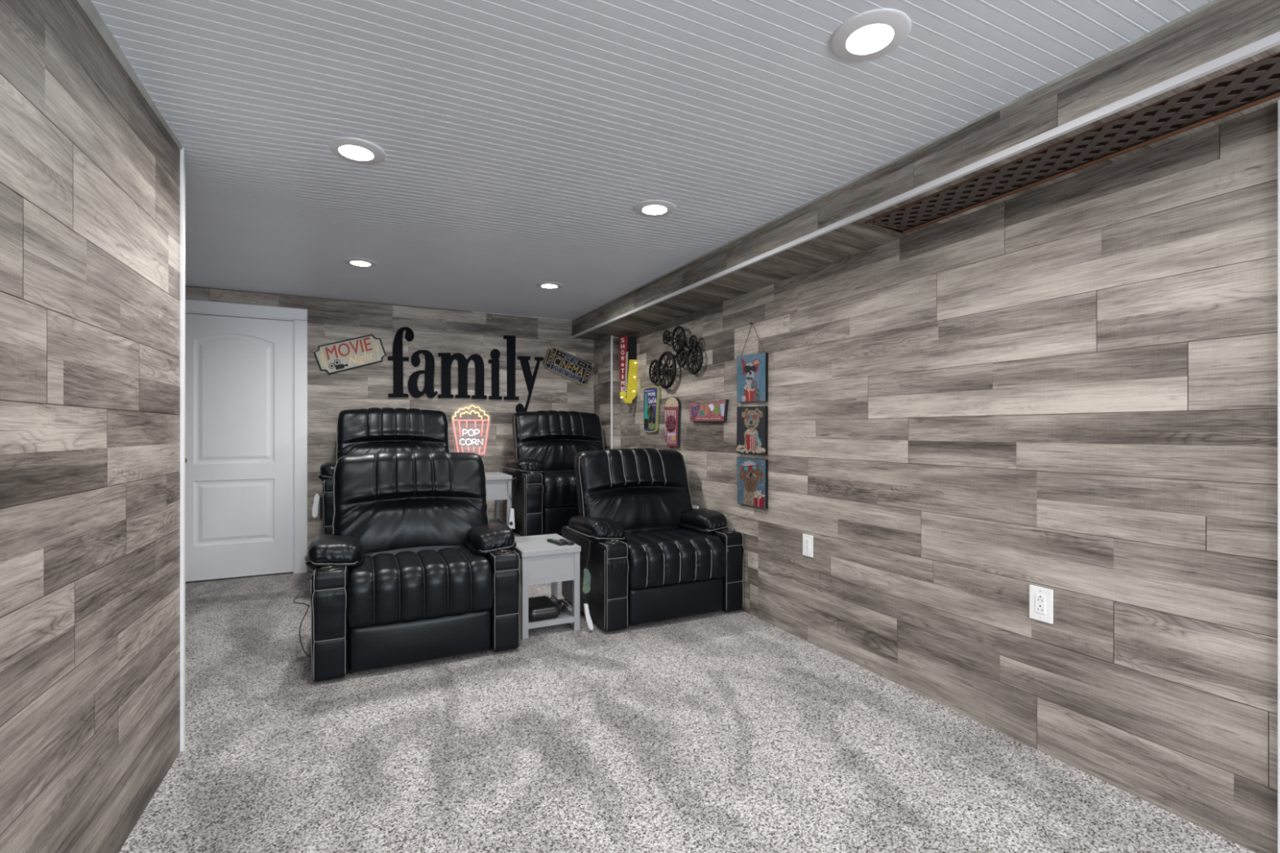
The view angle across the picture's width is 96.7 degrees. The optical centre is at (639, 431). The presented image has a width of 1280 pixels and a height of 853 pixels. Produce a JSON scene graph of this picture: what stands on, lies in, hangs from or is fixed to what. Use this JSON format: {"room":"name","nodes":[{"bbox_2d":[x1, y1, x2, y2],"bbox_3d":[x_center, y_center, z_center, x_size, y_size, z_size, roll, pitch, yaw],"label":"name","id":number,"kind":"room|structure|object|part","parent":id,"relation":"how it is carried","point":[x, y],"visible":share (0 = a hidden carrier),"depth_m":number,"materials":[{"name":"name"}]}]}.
{"room":"home theater","nodes":[
{"label":"home theater","id":0,"kind":"room"},
{"bbox_2d":[0,0,180,852],"bbox_3d":[-1.131,0.010,-0.974,1.713,2.280,5.915,0,0,-26],"label":"wall","id":1,"kind":"structure","parent":0,"point":[90,174],"depth_m":1.37,"materials":[{"name":"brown wood"}]},
{"bbox_2d":[76,0,182,150],"bbox_3d":[-0.405,-1.031,-0.629,0.006,0.048,5.900,0,0,-25],"label":"trim","id":2,"kind":"structure","parent":1,"relation":"attached to","point":[86,6],"depth_m":1.54,"materials":[{"name":"white wood"}]},
{"bbox_2d":[179,146,185,751],"bbox_3d":[-1.651,0.064,2.052,0.013,2.172,0.024,0,0,-26],"label":"trim","id":3,"kind":"structure","parent":1,"relation":"attached to","point":[182,244],"depth_m":2.04,"materials":[{"name":"white paint"}]},
{"bbox_2d":[185,285,594,572],"bbox_3d":[-2.436,0.000,4.809,4.560,2.300,0.060,0,0,-26],"label":"wall","id":4,"kind":"structure","parent":0,"point":[436,331],"depth_m":5.07,"materials":[{"name":"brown wood"}]},
{"bbox_2d":[185,313,293,582],"bbox_3d":[-3.150,0.124,4.423,0.785,2.028,0.103,0,0,-26],"label":"door","id":5,"kind":"structure","parent":4,"relation":"in","point":[239,371],"depth_m":4.44,"materials":[{"name":"white paint"}]},
{"bbox_2d":[185,299,307,582],"bbox_3d":[-3.162,0.079,4.446,0.978,2.142,0.076,0,0,-26],"label":"trim","id":6,"kind":"structure","parent":4,"relation":"attached to","point":[299,317],"depth_m":4.59,"materials":[{"name":"white paint"}]},
{"bbox_2d":[314,333,386,374],"bbox_3d":[-2.424,-0.646,4.769,0.541,0.359,0.018,0,0,-26],"label":"wall sign","id":7,"kind":"object","parent":4,"relation":"attached to","point":[362,351],"visible":1,"depth_m":4.76,"materials":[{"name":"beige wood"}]},
{"bbox_2d":[387,326,413,397],"bbox_3d":[-2.073,-0.599,4.935,0.210,0.614,0.024,0,0,-26],"label":"letter","id":8,"kind":"object","parent":4,"relation":"attached to","point":[397,359],"depth_m":4.92,"materials":[{"name":"black paint"}]},
{"bbox_2d":[407,349,437,398],"bbox_3d":[-1.913,-0.505,5.013,0.248,0.424,0.024,0,0,-26],"label":"letter","id":9,"kind":"object","parent":4,"relation":"attached to","point":[428,388],"depth_m":5.01,"materials":[{"name":"black paint"}]},
{"bbox_2d":[437,352,486,399],"bbox_3d":[-1.608,-0.501,5.162,0.426,0.411,0.024,0,0,-26],"label":"letter","id":10,"kind":"object","parent":4,"relation":"attached to","point":[446,359],"depth_m":5.15,"materials":[{"name":"black paint"}]},
{"bbox_2d":[452,404,488,454],"bbox_3d":[-1.537,-0.015,5.190,0.360,0.486,0.012,0,0,-26],"label":"sign","id":11,"kind":"object","parent":4,"relation":"attached to","point":[455,412],"visible":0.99,"depth_m":5.19,"materials":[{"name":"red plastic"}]},
{"bbox_2d":[488,348,502,399],"bbox_3d":[-1.345,-0.530,5.290,0.122,0.469,0.024,0,0,-26],"label":"letter","id":12,"kind":"object","parent":4,"relation":"attached to","point":[495,353],"depth_m":5.28,"materials":[{"name":"black paint"}]},
{"bbox_2d":[503,335,519,399],"bbox_3d":[-1.213,-0.599,5.355,0.141,0.606,0.024,0,0,-26],"label":"letter","id":13,"kind":"object","parent":4,"relation":"attached to","point":[511,340],"depth_m":5.34,"materials":[{"name":"black paint"}]},
{"bbox_2d":[515,355,543,412],"bbox_3d":[-1.053,-0.433,5.433,0.266,0.564,0.024,0,0,-26],"label":"letter","id":14,"kind":"object","parent":4,"relation":"attached to","point":[530,380],"depth_m":5.42,"materials":[{"name":"black paint"}]},
{"bbox_2d":[542,346,594,386],"bbox_3d":[-0.699,-0.638,5.600,0.532,0.369,0.021,0,0,-26],"label":"wall sign","id":15,"kind":"object","parent":4,"relation":"attached to","point":[579,371],"visible":1,"depth_m":5.59,"materials":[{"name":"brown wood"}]},
{"bbox_2d":[471,0,1223,321],"bbox_3d":[0.769,-1.048,1.577,0.965,0.101,8.560,0,0,-26],"label":"trim","id":16,"kind":"structure","parent":4,"relation":"attached to","point":[1213,2],"depth_m":1.92,"materials":[{"name":"grey wood"}]},
{"bbox_2d":[571,31,1279,338],"bbox_3d":[1.204,-0.896,1.794,0.018,0.089,8.547,0,0,-26],"label":"trim","id":17,"kind":"structure","parent":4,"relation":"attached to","point":[1268,42],"depth_m":1.77,"materials":[{"name":"white paint"}]},
{"bbox_2d":[594,334,621,448],"bbox_3d":[-0.314,0.000,5.589,0.140,2.300,0.520,0,0,-26],"label":"wall","id":18,"kind":"structure","parent":0,"point":[602,344],"depth_m":5.42,"materials":[{"name":"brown wood"}]},
{"bbox_2d":[610,334,612,448],"bbox_3d":[-0.266,0.113,5.324,0.013,2.074,0.022,0,0,-26],"label":"trim","id":19,"kind":"structure","parent":18,"relation":"attached to","point":[611,335],"depth_m":5.32,"materials":[{"name":"white paint"}]},
{"bbox_2d":[90,0,1213,319],"bbox_3d":[-0.697,-1.098,0.858,4.300,0.183,8.754,0,0,-26],"label":"ceiling","id":20,"kind":"structure","parent":0,"point":[521,140],"depth_m":1.90,"materials":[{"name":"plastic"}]},
{"bbox_2d":[328,137,386,164],"bbox_3d":[-1.062,-1.048,2.130,0.201,0.014,0.201,0,0,-26],"label":"recessed light","id":21,"kind":"object","parent":20,"relation":"in","point":[351,149],"visible":1,"depth_m":2.12,"materials":[{"name":"white paint"}]},
{"bbox_2d":[342,257,377,267],"bbox_3d":[-1.793,-1.081,3.650,0.201,0.014,0.201,0,0,-26],"label":"recessed light","id":22,"kind":"object","parent":20,"relation":"in","point":[359,262],"visible":1,"depth_m":3.63,"materials":[{"name":"white paint"}]},
{"bbox_2d":[535,281,563,288],"bbox_3d":[-0.671,-1.081,4.219,0.201,0.014,0.201,0,0,-26],"label":"recessed light","id":23,"kind":"object","parent":20,"relation":"in","point":[547,285],"visible":1,"depth_m":4.20,"materials":[{"name":"white paint"}]},
{"bbox_2d":[633,200,675,216],"bbox_3d":[0.070,-1.064,2.719,0.201,0.014,0.201,0,0,-26],"label":"recessed light","id":24,"kind":"object","parent":20,"relation":"in","point":[649,207],"visible":1,"depth_m":2.70,"materials":[{"name":"white paint"}]},
{"bbox_2d":[830,8,911,62],"bbox_3d":[0.612,-1.050,1.516,0.201,0.014,0.201,0,0,-26],"label":"recessed light","id":25,"kind":"object","parent":20,"relation":"in","point":[872,34],"visible":1,"depth_m":1.50,"materials":[{"name":"white paint"}]},
{"bbox_2d":[118,571,1255,852],"bbox_3d":[-0.517,1.150,0.944,4.700,0.001,8.750,0,0,-26],"label":"floor","id":26,"kind":"structure","parent":0,"point":[721,731],"depth_m":2.02,"materials":[{"name":"grey carpet"}]},
{"bbox_2d":[304,451,520,681],"bbox_3d":[-1.227,0.629,3.106,1.033,1.018,0.831,0,0,-26],"label":"recliner","id":27,"kind":"object","parent":26,"relation":"on","point":[413,567],"visible":1,"depth_m":2.90,"materials":[{"name":"black leather"}]},
{"bbox_2d":[293,574,311,657],"bbox_3d":[-1.558,0.858,2.627,0.071,0.377,0.036,0,0,-26],"label":"power cord","id":28,"kind":"object","parent":27,"relation":"hanging from","point":[309,575],"visible":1,"depth_m":2.62,"materials":[{"name":"black plastic"}]},
{"bbox_3d":[-1.585,0.889,2.943,0.154,0.497,0.810,0,0,-26],"label":"arm","id":29,"kind":"part","parent":27,"relation":"part of","materials":[{"name":"black leather"}]},
{"bbox_3d":[-1.317,0.439,3.314,0.833,0.637,0.318,0,0,-26],"label":"backrest","id":30,"kind":"part","parent":27,"relation":"part of","materials":[{"name":"black leather"}]},
{"bbox_3d":[-1.164,0.787,3.002,0.671,0.263,0.588,0,0,-26],"label":"seat","id":31,"kind":"part","parent":27,"relation":"part of","materials":[{"name":"black leather"}]},
{"bbox_3d":[-0.860,0.889,3.298,0.153,0.497,0.808,0,0,-26],"label":"arm","id":32,"kind":"part","parent":27,"relation":"part of","materials":[{"name":"black leather"}]},
{"bbox_2d":[511,528,561,537],"bbox_3d":[-1.266,0.995,4.697,2.325,0.309,1.152,0,0,-26],"label":"riser","id":33,"kind":"structure","parent":26,"relation":"on","point":[516,534],"depth_m":4.64,"materials":[{"name":"grey carpet"}]},
{"bbox_2d":[316,407,449,533],"bbox_3d":[-1.879,0.319,4.363,1.032,1.019,0.830,0,0,-26],"label":"recliner","id":34,"kind":"object","parent":33,"relation":"on","point":[373,430],"visible":0.23,"depth_m":4.48,"materials":[{"name":"black leather"}]},
{"bbox_2d":[311,493,319,517],"bbox_3d":[-2.198,0.504,3.857,0.043,0.162,0.008,0,0,-26],"label":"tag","id":35,"kind":"object","parent":34,"relation":"hanging from","point":[315,507],"visible":1,"depth_m":3.85,"materials":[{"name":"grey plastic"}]},
{"bbox_2d":[319,494,322,519],"bbox_3d":[-2.216,0.527,3.954,0.015,0.155,0.150,0,0,-26],"label":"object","id":36,"kind":"object","parent":34,"relation":"hanging from","point":[321,496],"visible":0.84,"depth_m":3.89,"materials":[{"name":"black plastic"}]},
{"bbox_3d":[-2.237,0.580,4.199,0.152,0.497,0.810,0,0,-26],"label":"arm","id":37,"kind":"part","parent":34,"relation":"part of","materials":[{"name":"black leather"}]},
{"bbox_3d":[-1.970,0.129,4.570,0.832,0.638,0.319,0,0,-26],"label":"backrest","id":38,"kind":"part","parent":34,"relation":"part of","materials":[{"name":"black leather"}]},
{"bbox_2d":[484,471,512,529],"bbox_3d":[-1.283,0.597,4.695,0.345,0.484,0.487,0,0,-26],"label":"end table","id":39,"kind":"object","parent":33,"relation":"on","point":[497,486],"visible":0.34,"depth_m":4.54,"materials":[{"name":"grey wood"}]},
{"bbox_3d":[-1.185,0.465,4.493,0.269,0.160,0.020,0,0,-26],"label":"drawer","id":40,"kind":"part","parent":39,"relation":"part of","materials":[{"name":"grey wood"}]},
{"bbox_2d":[488,518,506,524],"bbox_3d":[-1.283,0.773,4.695,0.325,0.030,0.467,0,0,-26],"label":"shelf","id":41,"kind":"object","parent":39,"relation":"attached to","point":[491,520],"depth_m":4.86,"materials":[{"name":"grey wood"}]},
{"bbox_3d":[-1.244,0.612,4.960,0.034,0.454,0.034,0,0,-26],"label":"leg","id":42,"kind":"part","parent":39,"relation":"part of","materials":[{"name":"grey wood"}]},
{"bbox_3d":[-1.050,0.612,4.564,0.034,0.454,0.034,0,0,-26],"label":"leg","id":43,"kind":"part","parent":39,"relation":"part of","materials":[{"name":"grey wood"}]},
{"bbox_2d":[502,410,604,536],"bbox_3d":[-0.636,0.318,4.946,1.033,1.019,0.832,0,0,-26],"label":"recliner","id":44,"kind":"object","parent":33,"relation":"on","point":[546,443],"visible":0.63,"depth_m":4.91,"materials":[{"name":"black leather"}]},
{"bbox_2d":[507,477,517,528],"bbox_3d":[-1.012,0.570,4.513,0.079,0.411,0.018,0,0,-26],"label":"power strip","id":45,"kind":"object","parent":44,"relation":"hanging from","point":[511,522],"visible":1,"depth_m":4.51,"materials":[{"name":"grey plastic"}]},
{"bbox_3d":[-1.012,0.489,4.513,0.079,0.250,0.006,0,0,-26],"label":"cord","id":46,"kind":"part","parent":45,"relation":"part of","materials":[{"name":"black plastic"}]},
{"bbox_3d":[-0.996,0.580,4.783,0.154,0.497,0.810,0,0,-26],"label":"arm","id":47,"kind":"part","parent":44,"relation":"part of","materials":[{"name":"black leather"}]},
{"bbox_3d":[-0.730,0.128,5.154,0.832,0.638,0.318,0,0,-26],"label":"backrest","id":48,"kind":"part","parent":44,"relation":"part of","materials":[{"name":"black leather"}]},
{"bbox_3d":[-0.575,0.478,4.841,0.669,0.263,0.589,0,0,-26],"label":"seat","id":49,"kind":"part","parent":44,"relation":"part of","materials":[{"name":"black leather"}]},
{"bbox_2d":[513,533,581,639],"bbox_3d":[-0.596,0.907,3.414,0.344,0.484,0.462,0,0,-26],"label":"end table","id":50,"kind":"object","parent":26,"relation":"on","point":[542,561],"visible":0.67,"depth_m":3.24,"materials":[{"name":"grey wood"}]},
{"bbox_3d":[-0.641,0.922,3.161,0.034,0.454,0.034,0,0,-26],"label":"leg","id":51,"kind":"part","parent":50,"relation":"part of","materials":[{"name":"grey wood"}]},
{"bbox_2d":[528,595,559,621],"bbox_3d":[-0.594,1.040,3.346,0.192,0.076,0.265,0,0,-26],"label":"speaker","id":52,"kind":"object","parent":50,"relation":"on","point":[541,607],"visible":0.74,"depth_m":3.25},
{"bbox_2d":[528,596,573,629],"bbox_3d":[-0.596,1.083,3.414,0.324,0.030,0.442,0,0,-26],"label":"shelf","id":53,"kind":"object","parent":50,"relation":"attached to","point":[567,616],"depth_m":3.24,"materials":[{"name":"grey wood"}]},
{"bbox_3d":[-0.503,0.775,3.223,0.268,0.160,0.020,0,0,-26],"label":"drawer","id":54,"kind":"part","parent":50,"relation":"part of","materials":[{"name":"grey wood"}]},
{"bbox_3d":[-0.552,0.922,3.668,0.034,0.454,0.034,0,0,-26],"label":"leg","id":55,"kind":"part","parent":50,"relation":"part of","materials":[{"name":"grey wood"}]},
{"bbox_2d":[546,538,566,545],"bbox_3d":[-0.496,0.655,3.375,0.042,0.018,0.160,0,0,-38],"label":"remote control","id":56,"kind":"object","parent":50,"relation":"on","point":[557,542],"visible":1,"depth_m":3.34,"materials":[{"name":"black plastic"}]},
{"bbox_2d":[550,595,568,612],"bbox_3d":[-0.485,1.032,3.415,0.061,0.068,0.166,0,0,-31],"label":"cable","id":57,"kind":"object","parent":50,"relation":"on","point":[561,601],"visible":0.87,"depth_m":3.38,"materials":[{"name":"black plastic"}]},
{"bbox_2d":[559,538,573,545],"bbox_3d":[-0.435,0.655,3.376,0.038,0.018,0.135,0,0,-32],"label":"remote control","id":58,"kind":"object","parent":50,"relation":"on","point":[568,542],"visible":0.98,"depth_m":3.34,"materials":[{"name":"black plastic"}]},
{"bbox_3d":[-0.369,0.922,3.294,0.034,0.454,0.034,0,0,-26],"label":"leg","id":59,"kind":"part","parent":50,"relation":"part of","materials":[{"name":"grey wood"}]},
{"bbox_2d":[583,603,593,630],"bbox_3d":[-0.294,1.060,3.250,0.054,0.154,0.012,0,0,-26],"label":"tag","id":60,"kind":"object","parent":26,"relation":"on","point":[588,620],"visible":1,"depth_m":3.24,"materials":[{"name":"white plastic"}]},
{"bbox_2d":[561,448,744,631],"bbox_3d":[0.045,0.628,3.739,1.005,1.019,0.831,0,0,-26],"label":"recliner","id":61,"kind":"object","parent":26,"relation":"on","point":[654,557],"visible":0.98,"depth_m":3.54,"materials":[{"name":"black leather"}]},
{"bbox_2d":[582,542,591,604],"bbox_3d":[-0.305,0.812,3.245,0.049,0.358,0.014,0,0,-26],"label":"tag","id":62,"kind":"object","parent":61,"relation":"hanging from","point":[587,577],"visible":1,"depth_m":3.24,"materials":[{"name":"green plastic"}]},
{"bbox_3d":[-0.301,0.889,3.581,0.154,0.497,0.810,0,0,-26],"label":"arm","id":63,"kind":"part","parent":61,"relation":"part of","materials":[{"name":"black leather"}]},
{"bbox_3d":[-0.033,0.438,3.953,0.831,0.637,0.318,0,0,-26],"label":"backrest","id":64,"kind":"part","parent":61,"relation":"part of","materials":[{"name":"black leather"}]},
{"bbox_3d":[0.119,0.788,3.639,0.670,0.263,0.588,0,0,-26],"label":"seat","id":65,"kind":"part","parent":61,"relation":"part of","materials":[{"name":"black leather"}]},
{"bbox_3d":[0.424,0.889,3.935,0.152,0.497,0.810,0,0,-26],"label":"arm","id":66,"kind":"part","parent":61,"relation":"part of","materials":[{"name":"black leather"}]},
{"bbox_2d":[571,0,1279,339],"bbox_3d":[1.367,-0.997,1.820,0.326,0.285,8.649,0,0,-26],"label":"ceiling","id":67,"kind":"structure","parent":0,"point":[1225,27],"depth_m":1.99,"materials":[{"name":"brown wood"}]},
{"bbox_2d":[861,57,1279,232],"bbox_3d":[1.701,-0.895,1.156,0.285,0.003,2.985,0,0,-26],"label":"lattice panel","id":68,"kind":"object","parent":67,"relation":"attached to","point":[1263,75],"visible":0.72,"depth_m":1.75,"materials":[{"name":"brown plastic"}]},
{"bbox_2d":[620,53,1279,852],"bbox_3d":[1.631,0.000,1.720,0.060,2.300,8.260,0,0,-26],"label":"wall","id":69,"kind":"structure","parent":0,"point":[1068,387],"depth_m":1.99,"materials":[{"name":"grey wood"}]},
{"bbox_2d":[619,334,637,403],"bbox_3d":[-0.121,-0.555,5.063,0.175,0.617,0.194,0,0,-26],"label":"sign","id":70,"kind":"object","parent":69,"relation":"attached to","point":[628,362],"visible":1,"depth_m":5.02,"materials":[{"name":"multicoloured metal"}]},
{"bbox_3d":[-0.149,-0.589,5.071,0.011,0.549,0.157,0,0,-26],"label":"letter panel","id":71,"kind":"part","parent":70,"relation":"part of","materials":[{"name":"red metal"}]},
{"bbox_2d":[643,386,660,432],"bbox_3d":[0.099,-0.182,4.759,0.015,0.388,0.287,0,0,-26],"label":"wall sign","id":72,"kind":"object","parent":69,"relation":"attached to","point":[651,394],"visible":1,"depth_m":4.74,"materials":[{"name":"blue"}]},
{"bbox_2d":[663,396,680,446],"bbox_3d":[0.250,-0.077,4.446,0.022,0.384,0.235,0,0,-26],"label":"wall sign","id":73,"kind":"object","parent":69,"relation":"attached to","point":[673,404],"visible":1,"depth_m":4.41,"materials":[{"name":"red metal"}]},
{"bbox_2d":[648,325,702,389],"bbox_3d":[0.258,-0.565,4.392,0.061,0.468,0.825,0,0,-26],"label":"wall decor","id":74,"kind":"object","parent":69,"relation":"attached to","point":[666,371],"visible":1,"depth_m":4.33,"materials":[{"name":"black paint"}]},
{"bbox_3d":[0.278,-0.611,4.396,0.010,0.274,0.638,0,0,-26],"label":"mounting frame","id":75,"kind":"part","parent":74,"relation":"part of","materials":[{"name":"black paint"}]},
{"bbox_2d":[688,399,728,421],"bbox_3d":[0.474,-0.141,3.986,0.023,0.148,0.479,0,0,-26],"label":"wall sign","id":76,"kind":"object","parent":69,"relation":"attached to","point":[717,411],"visible":1,"depth_m":3.94,"materials":[{"name":"red"}]},
{"bbox_2d":[736,322,768,508],"bbox_3d":[0.697,-0.107,3.538,0.026,1.143,0.297,0,0,-26],"label":"picture","id":77,"kind":"object","parent":69,"relation":"attached to","point":[752,433],"visible":1,"depth_m":3.51,"materials":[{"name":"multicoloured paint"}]},
{"bbox_2d":[736,406,765,454],"bbox_3d":[0.687,-0.009,3.532,0.003,0.298,0.296,0,0,-26],"label":"painting","id":78,"kind":"object","parent":77,"relation":"on","point":[751,420],"depth_m":3.52,"materials":[{"name":"black fabric"}]},
{"bbox_2d":[737,457,765,508],"bbox_3d":[0.687,0.314,3.532,0.003,0.301,0.291,0,0,-26],"label":"painting","id":79,"kind":"object","parent":77,"relation":"attached to","point":[751,472],"depth_m":3.52,"materials":[{"name":"blue fabric"}]},
{"bbox_2d":[737,352,765,402],"bbox_3d":[0.687,-0.331,3.532,0.003,0.302,0.288,0,0,-26],"label":"painting","id":80,"kind":"object","parent":77,"relation":"on","point":[751,368],"depth_m":3.52,"materials":[{"name":"teal fabric"}]},
{"bbox_3d":[0.705,-0.573,3.519,0.022,0.204,0.233,0,0,-26],"label":"cord","id":81,"kind":"part","parent":77,"relation":"part of","materials":[{"name":"brown fabric"}]},
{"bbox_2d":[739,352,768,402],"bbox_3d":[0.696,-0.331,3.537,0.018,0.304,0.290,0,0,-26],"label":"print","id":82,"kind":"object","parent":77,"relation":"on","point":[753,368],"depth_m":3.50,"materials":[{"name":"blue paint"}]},
{"bbox_2d":[802,533,813,557],"bbox_3d":[0.916,0.624,3.107,0.010,0.118,0.075,0,0,-26],"label":"wall outlet","id":83,"kind":"object","parent":69,"relation":"attached to","point":[807,540],"visible":1,"depth_m":3.10,"materials":[{"name":"white plastic"}]},
{"bbox_2d":[804,538,809,551],"bbox_3d":[0.913,0.624,3.105,0.003,0.066,0.033,0,0,-26],"label":"receptacle","id":84,"kind":"object","parent":83,"relation":"attached to","point":[806,540],"depth_m":3.10,"materials":[{"name":"white plastic"}]},
{"bbox_2d":[1029,584,1053,623],"bbox_3d":[1.437,0.619,2.039,0.010,0.121,0.077,0,0,-26],"label":"wall outlet","id":85,"kind":"object","parent":69,"relation":"attached to","point":[1041,599],"visible":1,"depth_m":2.03,"materials":[{"name":"white plastic"}]},
{"bbox_2d":[1035,594,1045,614],"bbox_3d":[1.434,0.619,2.038,0.003,0.066,0.033,0,0,-26],"label":"receptacle","id":86,"kind":"object","parent":85,"relation":"attached to","point":[1040,599],"depth_m":2.04,"materials":[{"name":"white plastic"}]},
{"bbox_2d":[902,92,1279,233],"bbox_3d":[2.253,-0.881,0.296,0.005,0.006,4.955,0,0,-26],"label":"trim","id":87,"kind":"structure","parent":69,"relation":"attached to","point":[1277,94],"depth_m":1.81,"materials":[{"name":"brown wood"}]},
{"bbox_2d":[1277,99,1279,852],"bbox_3d":[1.697,0.135,1.503,0.016,2.030,0.013,0,0,-26],"label":"trim","id":88,"kind":"structure","parent":69,"relation":"attached to","point":[1278,101],"depth_m":1.50,"materials":[{"name":"white paint"}]}
]}

